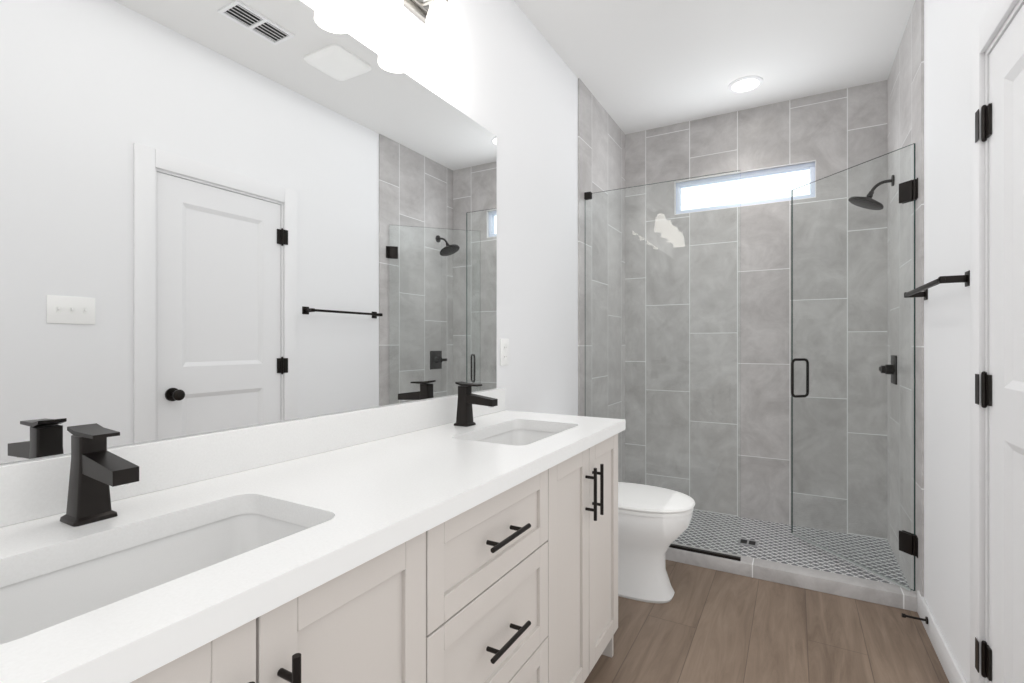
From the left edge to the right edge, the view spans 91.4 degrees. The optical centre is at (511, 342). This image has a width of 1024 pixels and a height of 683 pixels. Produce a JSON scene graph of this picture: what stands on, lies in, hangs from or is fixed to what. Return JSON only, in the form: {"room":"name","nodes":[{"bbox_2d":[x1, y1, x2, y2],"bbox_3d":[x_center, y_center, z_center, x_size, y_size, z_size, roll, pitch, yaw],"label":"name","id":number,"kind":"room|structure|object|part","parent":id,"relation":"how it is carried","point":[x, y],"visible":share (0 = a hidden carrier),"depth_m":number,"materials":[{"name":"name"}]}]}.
{"room":"bathroom","nodes":[
{"label":"bathroom","id":0,"kind":"room"},
{"bbox_2d":[0,0,577,464],"bbox_3d":[-0.250,-0.180,1.928,0.120,2.740,4.450,0,0,29],"label":"wall","id":1,"kind":"structure","parent":0,"point":[506,76],"depth_m":2.33,"materials":[{"name":"white paint"}]},
{"bbox_2d":[0,0,496,463],"bbox_3d":[-0.515,-0.342,1.330,0.006,1.068,1.816,0,0,29],"label":"mirror","id":2,"kind":"object","parent":1,"relation":"attached to","point":[217,215],"visible":1,"depth_m":1.10,"materials":[{"name":"silver mirror"}]},
{"bbox_2d":[0,388,504,524],"bbox_3d":[-0.495,0.242,1.348,0.019,0.096,1.866,0,0,29],"label":"backsplash","id":3,"kind":"structure","parent":1,"relation":"attached to","point":[27,488],"depth_m":1.11,"materials":[{"name":"white stone"}]},
{"bbox_2d":[364,0,457,56],"bbox_3d":[-0.445,-1.058,1.297,0.160,0.195,0.940,0,0,29],"label":"sconce","id":4,"kind":"object","parent":1,"relation":"attached to","point":[436,17],"visible":1,"depth_m":1.59,"materials":[{"name":"silver metal"}]},
{"bbox_2d":[500,339,508,365],"bbox_3d":[-0.032,0.040,2.184,0.007,0.116,0.072,0,0,29],"label":"electrical outlet plate","id":5,"kind":"object","parent":1,"relation":"attached to","point":[504,351],"visible":1,"depth_m":2.18,"materials":[{"name":"white plastic"}]},
{"bbox_2d":[578,78,624,481],"bbox_3d":[0.614,-0.180,3.324,0.009,2.740,0.911,0,0,29],"label":"tile","id":6,"kind":"structure","parent":1,"relation":"attached to","point":[601,151],"depth_m":3.25,"materials":[{"name":"grey tile"}]},
{"bbox_2d":[665,542,916,611],"bbox_3d":[1.134,1.157,2.639,1.572,0.066,0.100,0,0,29],"label":"sill","id":7,"kind":"structure","parent":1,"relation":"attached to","point":[882,593],"depth_m":2.44,"materials":[{"name":"grey tile"}]},
{"bbox_2d":[584,143,917,591],"bbox_3d":[1.244,0.111,2.831,1.572,2.025,0.550,0,0,29],"label":"shower door","id":8,"kind":"structure","parent":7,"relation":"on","point":[908,541],"depth_m":2.64,"materials":[{"name":"clear glass"}]},
{"bbox_3d":[1.718,0.108,2.579,0.488,2.002,0.522,0,0,29],"label":"door mount","id":9,"kind":"part","parent":8,"relation":"part of","materials":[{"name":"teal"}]},
{"bbox_2d":[514,0,914,134],"bbox_3d":[0.494,-1.580,1.507,1.830,0.060,4.450,0,0,29],"label":"ceiling","id":10,"kind":"structure","parent":0,"point":[634,66],"depth_m":2.63,"materials":[{"name":"white paint"}]},
{"bbox_2d":[728,75,762,92],"bbox_3d":[1.396,-1.544,2.990,0.190,0.010,0.190,0,0,29],"label":"recessed light","id":11,"kind":"object","parent":10,"relation":"in","point":[745,84],"visible":1,"depth_m":2.98,"materials":[{"name":"white paint"}]},
{"bbox_2d":[584,510,948,682],"bbox_3d":[0.494,1.205,1.507,1.830,0.090,4.450,0,0,29],"label":"floor","id":12,"kind":"structure","parent":0,"point":[705,625],"depth_m":2.10,"materials":[{"name":"brown wood"}]},
{"bbox_2d":[100,425,625,682],"bbox_3d":[-0.262,0.759,1.211,0.560,0.862,1.850,0,0,29],"label":"bathroom vanity","id":13,"kind":"object","parent":12,"relation":"on","point":[466,534],"depth_m":1.02,"materials":[{"name":"grey wood"}]},
{"bbox_2d":[0,409,625,682],"bbox_3d":[-0.266,0.309,1.218,0.545,0.038,1.866,0,0,29],"label":"countertop","id":14,"kind":"structure","parent":13,"relation":"on","point":[364,496],"depth_m":0.82,"materials":[{"name":"white stone"}]},
{"bbox_2d":[56,423,143,524],"bbox_3d":[-0.658,0.214,0.803,0.155,0.152,0.060,0,0,29],"label":"faucet","id":15,"kind":"object","parent":14,"relation":"on","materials":[{"name":"black metal"}]},
{"bbox_2d":[0,501,315,640],"bbox_3d":[-0.507,0.398,0.718,0.317,0.165,0.492,0,0,29],"label":"sink","id":16,"kind":"object","parent":14,"relation":"in","point":[34,596],"depth_m":0.80,"materials":[{"name":"white ceramic"}]},
{"bbox_2d":[452,381,499,424],"bbox_3d":[-0.126,0.214,1.743,0.155,0.152,0.060,0,0,29],"label":"faucet","id":17,"kind":"object","parent":14,"relation":"on","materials":[{"name":"black metal"}]},
{"bbox_2d":[468,425,559,444],"bbox_3d":[0.025,0.398,1.658,0.317,0.165,0.492,0,0,29],"label":"sink","id":18,"kind":"object","parent":14,"relation":"in","point":[515,434],"depth_m":1.87,"materials":[{"name":"white ceramic"}]},
{"bbox_2d":[618,482,694,602],"bbox_3d":[0.528,0.800,2.459,0.705,0.780,0.406,0,0,29],"label":"toilet","id":19,"kind":"object","parent":12,"relation":"on","point":[653,523],"visible":0.48,"depth_m":2.30,"materials":[{"name":"white ceramic"}]},
{"bbox_2d":[738,538,757,546],"bbox_3d":[1.369,1.158,2.902,0.100,0.004,0.100,0,0,29],"label":"floor drain","id":20,"kind":"object","parent":12,"relation":"on","point":[748,542],"visible":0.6,"depth_m":2.90,"materials":[{"name":"silver metal"}]},
{"bbox_2d":[924,0,992,682],"bbox_3d":[1.238,-0.180,1.086,0.120,2.740,4.450,0,0,29],"label":"wall","id":21,"kind":"structure","parent":0,"point":[950,27],"depth_m":1.81,"materials":[{"name":"white paint"}]},
{"bbox_2d":[887,0,923,596],"bbox_3d":[1.990,-0.180,2.546,0.009,2.740,0.911,0,0,29],"label":"tile","id":22,"kind":"structure","parent":21,"relation":"attached to","point":[905,103],"depth_m":2.44,"materials":[{"name":"grey tile"}]},
{"bbox_2d":[848,175,894,209],"bbox_3d":[2.011,-0.835,2.803,0.208,0.180,0.176,0,0,29],"label":"shower head","id":23,"kind":"object","parent":22,"relation":"attached to","point":[857,199],"depth_m":2.78},
{"bbox_2d":[879,355,896,384],"bbox_3d":[2.062,0.145,2.744,0.060,0.156,0.163,0,0,29],"label":"shower valve","id":24,"kind":"object","parent":22,"relation":"attached to","point":[888,368],"depth_m":2.72,"materials":[{"name":"black metal"}]},
{"bbox_2d":[902,613,927,623],"bbox_3d":[1.653,1.128,2.052,0.084,0.028,0.028,0,0,29],"label":"door stop","id":25,"kind":"object","parent":21,"relation":"attached to","point":[913,617],"visible":0.96,"depth_m":2.05,"materials":[{"name":"black metal"}]},
{"bbox_2d":[904,270,969,299],"bbox_3d":[1.567,-0.205,1.865,0.074,0.048,0.638,0,0,29],"label":"rail","id":26,"kind":"object","parent":21,"relation":"attached to","point":[917,292],"visible":0.92,"depth_m":1.66,"materials":[{"name":"black metal"}]},
{"bbox_2d":[917,590,966,682],"bbox_3d":[0.970,1.140,0.746,0.013,0.100,3.354,0,0,29],"label":"baseboard","id":27,"kind":"structure","parent":21,"relation":"attached to","point":[949,663],"depth_m":1.87,"materials":[{"name":"white paint"}]},
{"bbox_2d":[970,0,1023,682],"bbox_3d":[1.252,0.129,1.125,0.135,2.122,0.874,0,0,29],"label":"door frame","id":28,"kind":"structure","parent":21,"relation":"attached to","point":[997,20],"depth_m":1.46,"materials":[{"name":"white paint"}]},
{"bbox_2d":[975,4,1023,682],"bbox_3d":[1.223,0.174,1.160,0.058,2.007,0.702,0,0,29],"label":"door","id":29,"kind":"structure","parent":21,"relation":"in","point":[1006,364],"depth_m":1.33,"materials":[{"name":"white paint"}]},
{"bbox_3d":[1.365,0.140,1.448,0.022,1.657,0.060,0,0,29],"label":"door hinges","id":30,"kind":"part","parent":29,"relation":"part of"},
{"bbox_3d":[1.560,-0.180,3.391,1.590,2.740,0.120,0,0,30],"label":"wall","id":31,"kind":"structure","parent":0,"visible":0},
{"bbox_2d":[675,160,815,214],"bbox_3d":[1.546,-1.025,3.369,0.857,0.234,0.084,0,0,29],"label":"transom","id":32,"kind":"object","parent":31,"relation":"in","point":[789,168],"visible":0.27,"depth_m":3.34,"materials":[{"name":"glass"}]},
{"bbox_2d":[625,80,886,539],"bbox_3d":[1.528,-0.180,3.335,1.590,2.740,0.009,0,0,29],"label":"tile","id":33,"kind":"structure","parent":31,"relation":"attached to","point":[832,132],"depth_m":3.26,"materials":[{"name":"grey tile"}]},
{"label":"outside","id":34,"kind":"structure","parent":0,"visible":0},
{"bbox_2d":[681,170,809,209],"bbox_3d":[1.680,-1.025,3.605,1.857,1.434,0.010,0,0,29],"label":"sky","id":35,"kind":"structure","parent":34,"point":[768,184],"depth_m":3.59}
]}

